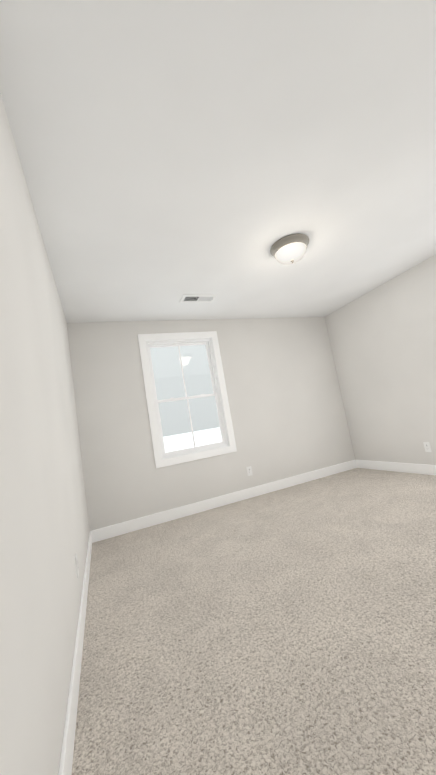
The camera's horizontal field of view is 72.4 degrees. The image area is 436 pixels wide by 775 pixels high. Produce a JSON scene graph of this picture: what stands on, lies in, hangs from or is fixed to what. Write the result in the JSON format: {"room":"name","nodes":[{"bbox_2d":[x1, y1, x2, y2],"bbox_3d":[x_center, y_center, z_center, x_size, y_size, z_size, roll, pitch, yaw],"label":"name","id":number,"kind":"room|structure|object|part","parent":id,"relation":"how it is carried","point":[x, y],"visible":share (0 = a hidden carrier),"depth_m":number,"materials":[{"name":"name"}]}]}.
{"room":"empty bedroom","nodes":[
{"label":"empty bedroom","id":0,"kind":"room"},
{"bbox_2d":[0,93,89,774],"bbox_3d":[-1.002,0.167,1.582,0.200,2.760,4.800,-7,-7,-22],"label":"wall","id":1,"kind":"structure","parent":0,"point":[44,530],"depth_m":1.11,"materials":[{"name":"paint"}]},
{"bbox_2d":[58,531,91,774],"bbox_3d":[-0.699,1.383,1.477,0.014,0.135,4.400,-7,-7,-22],"label":"baseboard","id":2,"kind":"structure","parent":1,"relation":"attached to","point":[66,760],"depth_m":1.32,"materials":[{"name":"white wood"}]},
{"bbox_2d":[75,553,78,577],"bbox_3d":[-0.927,1.171,1.961,0.009,0.131,0.080,-7,-7,-22],"label":"electrical outlet","id":3,"kind":"object","parent":1,"relation":"attached to","point":[77,568],"visible":0.98,"depth_m":1.94,"materials":[{"name":"white plastic"}]},
{"bbox_2d":[67,317,354,530],"bbox_3d":[0.191,0.317,4.528,4.200,2.760,0.200,-7,-7,-22],"label":"wall","id":4,"kind":"structure","parent":0,"point":[287,410],"depth_m":4.31,"materials":[{"name":"paint"}]},
{"bbox_2d":[138,331,236,467],"bbox_3d":[-0.443,0.112,4.280,1.174,1.820,0.169,-7,-7,-22],"label":"window","id":5,"kind":"structure","parent":4,"relation":"in","point":[209,341],"depth_m":4.26,"materials":[{"name":"white wood"}]},
{"bbox_3d":[-0.454,0.114,4.307,0.858,1.498,0.040,-7,-7,-22],"label":"glass","id":6,"kind":"part","parent":5,"relation":"part of","materials":[{"name":"clear glass"}]},
{"bbox_2d":[91,460,356,542],"bbox_3d":[0.435,1.526,4.285,4.172,0.135,0.014,-7,-7,-22],"label":"baseboard","id":7,"kind":"structure","parent":4,"relation":"attached to","point":[107,532],"depth_m":4.06,"materials":[{"name":"white wood"}]},
{"bbox_2d":[246,466,252,475],"bbox_3d":[0.462,1.222,4.354,0.080,0.131,0.009,-7,-7,-22],"label":"electrical outlet","id":8,"kind":"object","parent":4,"relation":"attached to","point":[249,470],"visible":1,"depth_m":4.35,"materials":[{"name":"white plastic"}]},
{"bbox_2d":[0,0,435,322],"bbox_3d":[0.783,-1.482,2.585,4.600,0.120,4.800,-7,-7,-22],"label":"ceiling","id":9,"kind":"structure","parent":0,"point":[171,153],"depth_m":1.73,"materials":[{"name":"paint"}]},
{"bbox_2d":[179,294,217,302],"bbox_3d":[-0.245,-1.109,3.724,0.445,0.010,0.210,-7,-7,-22],"label":"ceiling vent","id":10,"kind":"object","parent":9,"relation":"in","point":[187,298],"visible":1,"depth_m":3.72,"materials":[{"name":"white metal"}]},
{"bbox_2d":[270,233,308,264],"bbox_3d":[0.703,-1.284,2.868,0.374,0.178,0.374,-7,-7,-22],"label":"flush-mount ceiling light","id":11,"kind":"object","parent":9,"relation":"attached to","point":[289,249],"visible":1,"depth_m":2.77,"materials":[{"name":"white glass"}]},
{"bbox_3d":[0.706,-1.266,2.866,0.302,0.104,0.302,-7,-7,-22],"label":"lamp shade","id":12,"kind":"part","parent":11,"relation":"part of","materials":[{"name":"white glass"}]},
{"bbox_2d":[72,468,435,774],"bbox_3d":[1.239,1.251,2.261,4.200,0.060,4.400,-7,-7,-22],"label":"floor","id":13,"kind":"structure","parent":0,"point":[291,630],"depth_m":1.55,"materials":[{"name":"carpet"}]},
{"bbox_2d":[325,255,435,464],"bbox_3d":[3.039,-0.310,3.254,0.200,2.760,4.800,-7,-7,-22],"label":"wall","id":14,"kind":"structure","parent":0,"point":[382,338],"depth_m":4.30,"materials":[{"name":"paint"}]},
{"bbox_2d":[355,460,435,474],"bbox_3d":[3.146,0.928,3.068,0.014,0.135,4.400,-7,-7,-22],"label":"baseboard","id":15,"kind":"structure","parent":14,"relation":"attached to","point":[426,469],"depth_m":4.35,"materials":[{"name":"white wood"}]},
{"bbox_2d":[423,442,431,451],"bbox_3d":[2.771,0.788,3.942,0.009,0.131,0.080,-7,-7,-22],"label":"electrical outlet","id":16,"kind":"object","parent":14,"relation":"attached to","point":[427,447],"visible":1,"depth_m":3.94,"materials":[{"name":"white plastic"}]},
{"label":"outside","id":17,"kind":"structure","parent":0,"visible":0},
{"bbox_2d":[163,427,221,452],"bbox_3d":[-65.549,29.080,113.498,280.000,0.500,254.000,-7,-7,-22],"label":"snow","id":18,"kind":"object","parent":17,"point":[201,437],"depth_m":104.49,"materials":[{"name":"white snow"}]}
]}

